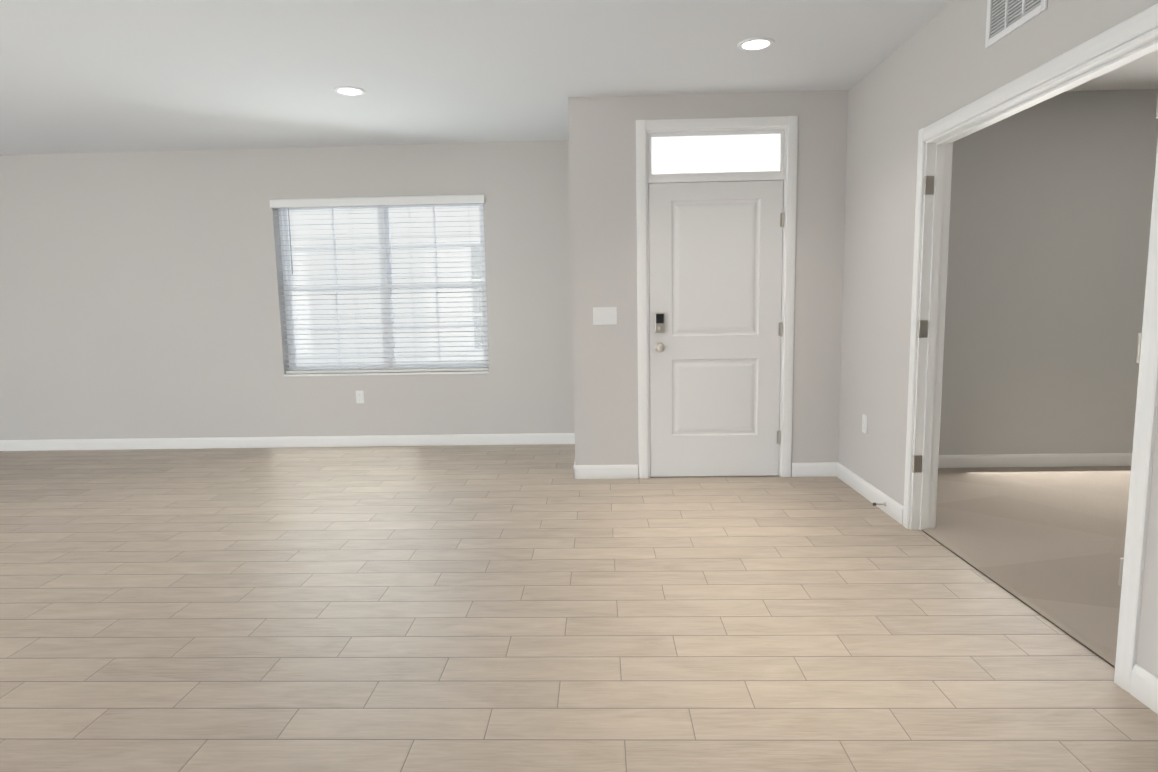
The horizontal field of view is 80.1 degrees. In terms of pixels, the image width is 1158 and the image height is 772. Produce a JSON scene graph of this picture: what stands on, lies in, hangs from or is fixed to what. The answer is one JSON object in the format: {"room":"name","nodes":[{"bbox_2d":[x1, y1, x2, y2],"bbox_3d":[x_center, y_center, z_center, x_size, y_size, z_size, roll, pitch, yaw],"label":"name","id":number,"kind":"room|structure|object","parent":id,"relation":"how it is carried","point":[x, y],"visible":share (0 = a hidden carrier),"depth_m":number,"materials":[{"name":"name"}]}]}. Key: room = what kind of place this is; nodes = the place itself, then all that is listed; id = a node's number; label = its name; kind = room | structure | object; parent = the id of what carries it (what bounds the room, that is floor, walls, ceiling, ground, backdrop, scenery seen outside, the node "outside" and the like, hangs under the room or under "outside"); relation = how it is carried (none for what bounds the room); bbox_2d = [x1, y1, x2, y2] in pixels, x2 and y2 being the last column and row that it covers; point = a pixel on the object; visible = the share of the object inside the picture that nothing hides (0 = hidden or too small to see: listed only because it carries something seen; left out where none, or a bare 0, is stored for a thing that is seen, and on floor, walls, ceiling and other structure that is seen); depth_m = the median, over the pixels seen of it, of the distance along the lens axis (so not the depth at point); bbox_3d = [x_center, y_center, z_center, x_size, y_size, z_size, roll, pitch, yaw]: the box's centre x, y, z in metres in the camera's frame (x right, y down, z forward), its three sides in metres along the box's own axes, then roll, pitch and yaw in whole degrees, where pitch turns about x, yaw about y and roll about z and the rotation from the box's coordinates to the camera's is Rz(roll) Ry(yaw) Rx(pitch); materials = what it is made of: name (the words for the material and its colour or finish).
{"room":"empty living room","nodes":[
{"label":"empty living room","id":0,"kind":"room"},
{"bbox_2d":[0,140,574,439],"bbox_3d":[-3.428,-0.736,6.116,7.082,2.585,0.200,-1,7,2],"label":"wall","id":1,"kind":"structure","parent":0,"point":[141,292],"depth_m":6.00,"materials":[{"name":"paint"}]},
{"bbox_2d":[0,433,574,450],"bbox_3d":[-3.467,0.512,6.163,6.962,0.098,0.014,-1,7,2],"label":"baseboard","id":2,"kind":"structure","parent":1,"relation":"attached to","point":[299,441],"depth_m":6.13,"materials":[{"name":"white wood"}]},
{"bbox_2d":[356,390,363,402],"bbox_3d":[-1.933,0.096,6.068,0.070,0.115,0.010,-1,7,2],"label":"electrical outlet","id":3,"kind":"object","parent":1,"relation":"attached to","point":[359,396],"visible":1,"depth_m":6.07,"materials":[{"name":"white plastic"}]},
{"bbox_2d":[278,204,488,369],"bbox_3d":[-1.703,-0.880,6.087,1.815,1.505,0.070,-1,7,2],"label":"window unit","id":4,"kind":"structure","parent":1,"relation":"in","point":[383,217],"depth_m":6.08,"materials":[{"name":"white plastic"}]},
{"bbox_2d":[269,194,488,373],"bbox_3d":[-1.706,-0.867,5.981,1.839,1.502,0.103,-1,7,2],"label":"window blinds","id":5,"kind":"object","parent":4,"relation":"attached to","point":[377,201],"visible":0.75,"depth_m":6.00,"materials":[{"name":"white plastic"}]},
{"bbox_2d":[284,371,488,376],"bbox_3d":[-1.692,-0.112,6.087,1.815,0.020,0.117,-1,7,2],"label":"window sill","id":6,"kind":"structure","parent":1,"relation":"attached to","point":[397,373],"depth_m":6.03,"materials":[{"name":"white wood"}]},
{"bbox_2d":[0,444,1157,771],"bbox_3d":[-2.697,1.046,2.423,8.965,0.080,7.920,-1,7,2],"label":"floor","id":7,"kind":"structure","parent":0,"point":[458,608],"depth_m":2.64,"materials":[{"name":"beige tile"}]},
{"bbox_2d":[922,528,1115,665],"bbox_3d":[1.827,0.852,2.946,0.050,0.009,1.464,-1,7,2],"label":"trim","id":8,"kind":"structure","parent":7,"relation":"on","point":[1069,629],"depth_m":2.77,"materials":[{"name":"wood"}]},
{"bbox_2d":[0,0,1157,154],"bbox_3d":[-1.046,-1.634,2.043,12.370,0.100,7.920,-1,7,2],"label":"ceiling","id":9,"kind":"structure","parent":0,"point":[84,76],"depth_m":3.87,"materials":[{"name":"paint"}]},
{"bbox_2d":[334,86,365,95],"bbox_3d":[-1.441,-1.852,4.326,0.192,0.008,0.192,-1,7,2],"label":"recessed light","id":10,"kind":"object","parent":9,"relation":"in","point":[349,90],"visible":1,"depth_m":4.31,"materials":[{"name":"white plastic"}]},
{"bbox_2d":[737,37,773,50],"bbox_3d":[0.940,-1.815,3.658,0.192,0.008,0.192,-1,7,2],"label":"recessed light","id":11,"kind":"object","parent":9,"relation":"in","point":[756,43],"visible":0.98,"depth_m":3.65,"materials":[{"name":"white plastic"}]},
{"bbox_2d":[568,97,591,464],"bbox_3d":[0.030,-0.701,5.307,0.120,2.585,1.207,-1,7,2],"label":"wall","id":12,"kind":"structure","parent":0,"point":[577,113],"depth_m":4.70,"materials":[{"name":"paint"}]},
{"bbox_2d":[586,90,847,477],"bbox_3d":[0.930,-0.649,4.739,1.713,2.585,0.120,-1,7,2],"label":"wall","id":13,"kind":"structure","parent":0,"point":[822,115],"depth_m":4.65,"materials":[{"name":"paint"}]},
{"bbox_2d":[593,307,616,324],"bbox_3d":[0.178,-0.480,4.716,0.164,0.120,0.012,-1,7,2],"label":"switch plate","id":14,"kind":"object","parent":13,"relation":"attached to","point":[604,315],"visible":1,"depth_m":4.71,"materials":[{"name":"white plastic"}]},
{"bbox_2d":[573,464,637,478],"bbox_3d":[0.188,0.605,4.848,0.454,0.098,0.014,-1,7,2],"label":"baseboard","id":15,"kind":"structure","parent":13,"relation":"attached to","point":[605,471],"depth_m":4.84,"materials":[{"name":"white wood"}]},
{"bbox_2d":[648,180,783,476],"bbox_3d":[0.942,-0.362,4.699,0.914,2.010,0.109,-1,7,2],"label":"entry door","id":16,"kind":"structure","parent":13,"relation":"in","point":[715,286],"depth_m":4.71,"materials":[{"name":"white wood"}]},
{"bbox_2d":[648,130,783,177],"bbox_3d":[0.911,-1.547,4.597,0.900,0.287,0.033,-1,7,2],"label":"transom window","id":17,"kind":"structure","parent":13,"relation":"in","point":[722,153],"depth_m":4.59,"materials":[{"name":"white glass"}]},
{"bbox_2d":[636,116,797,478],"bbox_3d":[0.931,-0.571,4.755,1.062,2.426,0.166,-1,7,2],"label":"door frame","id":18,"kind":"structure","parent":13,"relation":"attached to","point":[788,125],"depth_m":4.63,"materials":[{"name":"white wood"}]},
{"bbox_2d":[791,462,837,476],"bbox_3d":[1.647,0.583,4.801,0.321,0.098,0.014,-1,7,2],"label":"baseboard","id":19,"kind":"structure","parent":13,"relation":"attached to","point":[821,469],"depth_m":4.80,"materials":[{"name":"white wood"}]},
{"bbox_2d":[838,0,1157,677],"bbox_3d":[1.748,-0.264,1.479,0.120,2.585,6.633,-1,7,2],"label":"wall","id":20,"kind":"structure","parent":0,"point":[942,63],"depth_m":3.78,"materials":[{"name":"paint"}]},
{"bbox_2d":[862,414,866,433],"bbox_3d":[1.781,0.237,4.295,0.010,0.115,0.070,-1,7,2],"label":"electrical outlet","id":21,"kind":"object","parent":20,"relation":"attached to","point":[864,423],"visible":1,"depth_m":4.29,"materials":[{"name":"white plastic"}]},
{"bbox_2d":[836,462,903,524],"bbox_3d":[1.784,0.645,4.278,0.014,0.098,1.059,-1,7,2],"label":"baseboard","id":22,"kind":"structure","parent":20,"relation":"attached to","point":[892,508],"depth_m":4.19,"materials":[{"name":"white wood"}]},
{"bbox_2d":[873,502,885,505],"bbox_3d":[1.733,0.682,3.973,0.071,0.026,0.026,-1,7,2],"label":"doorstop","id":23,"kind":"object","parent":20,"relation":"attached to","point":[875,504],"visible":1,"depth_m":3.97,"materials":[{"name":"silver metal"}]},
{"bbox_2d":[985,0,1047,47],"bbox_3d":[1.703,-1.517,2.684,0.010,0.245,0.395,-1,7,2],"label":"air vent","id":24,"kind":"object","parent":20,"relation":"in","point":[1004,18],"visible":1,"depth_m":2.74,"materials":[{"name":"white metal"}]},
{"bbox_2d":[903,3,1157,692],"bbox_3d":[1.793,-0.172,2.821,0.152,2.073,1.622,-1,7,2],"label":"door frame","id":25,"kind":"structure","parent":20,"relation":"attached to","point":[1132,38],"depth_m":2.78,"materials":[{"name":"white wood"}]},
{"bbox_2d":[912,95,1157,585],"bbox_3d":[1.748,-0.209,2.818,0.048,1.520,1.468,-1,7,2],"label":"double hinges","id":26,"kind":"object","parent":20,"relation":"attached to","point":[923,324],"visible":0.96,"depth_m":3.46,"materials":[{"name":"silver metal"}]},
{"bbox_2d":[1130,664,1157,713],"bbox_3d":[1.710,0.948,1.816,0.014,0.098,0.641,-1,7,2],"label":"baseboard","id":27,"kind":"structure","parent":20,"relation":"attached to","point":[1144,687],"depth_m":2.08,"materials":[{"name":"white wood"}]},
{"bbox_2d":[922,466,1130,667],"bbox_3d":[3.497,0.896,2.671,3.405,0.086,4.820,-1,7,2],"label":"floor","id":28,"kind":"structure","parent":0,"point":[1051,540],"depth_m":3.60,"materials":[{"name":"beige carpet"}]},
{"bbox_2d":[939,89,1157,454],"bbox_3d":[3.518,-0.710,4.842,3.215,2.585,0.120,-1,7,2],"label":"wall","id":29,"kind":"structure","parent":0,"point":[1051,200],"depth_m":4.78,"materials":[{"name":"paint"}]},
{"bbox_2d":[938,453,1131,467],"bbox_3d":[3.539,0.532,4.926,3.215,0.098,0.014,-1,7,2],"label":"baseboard","id":30,"kind":"structure","parent":29,"relation":"attached to","point":[1036,460],"depth_m":4.93,"materials":[{"name":"white wood"}]},
{"bbox_3d":[1.708,-1.033,21.050,50.000,0.150,29.790,-1,7,2],"label":"ground","id":31,"kind":"structure","parent":0,"visible":0},
{"bbox_2d":[289,206,483,364],"bbox_3d":[1.293,-3.160,9.078,18.000,8.500,0.650,-1,7,2],"label":"window glass","id":32,"kind":"object","parent":31,"relation":"on","point":[356,238],"depth_m":9.43,"materials":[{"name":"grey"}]}
]}

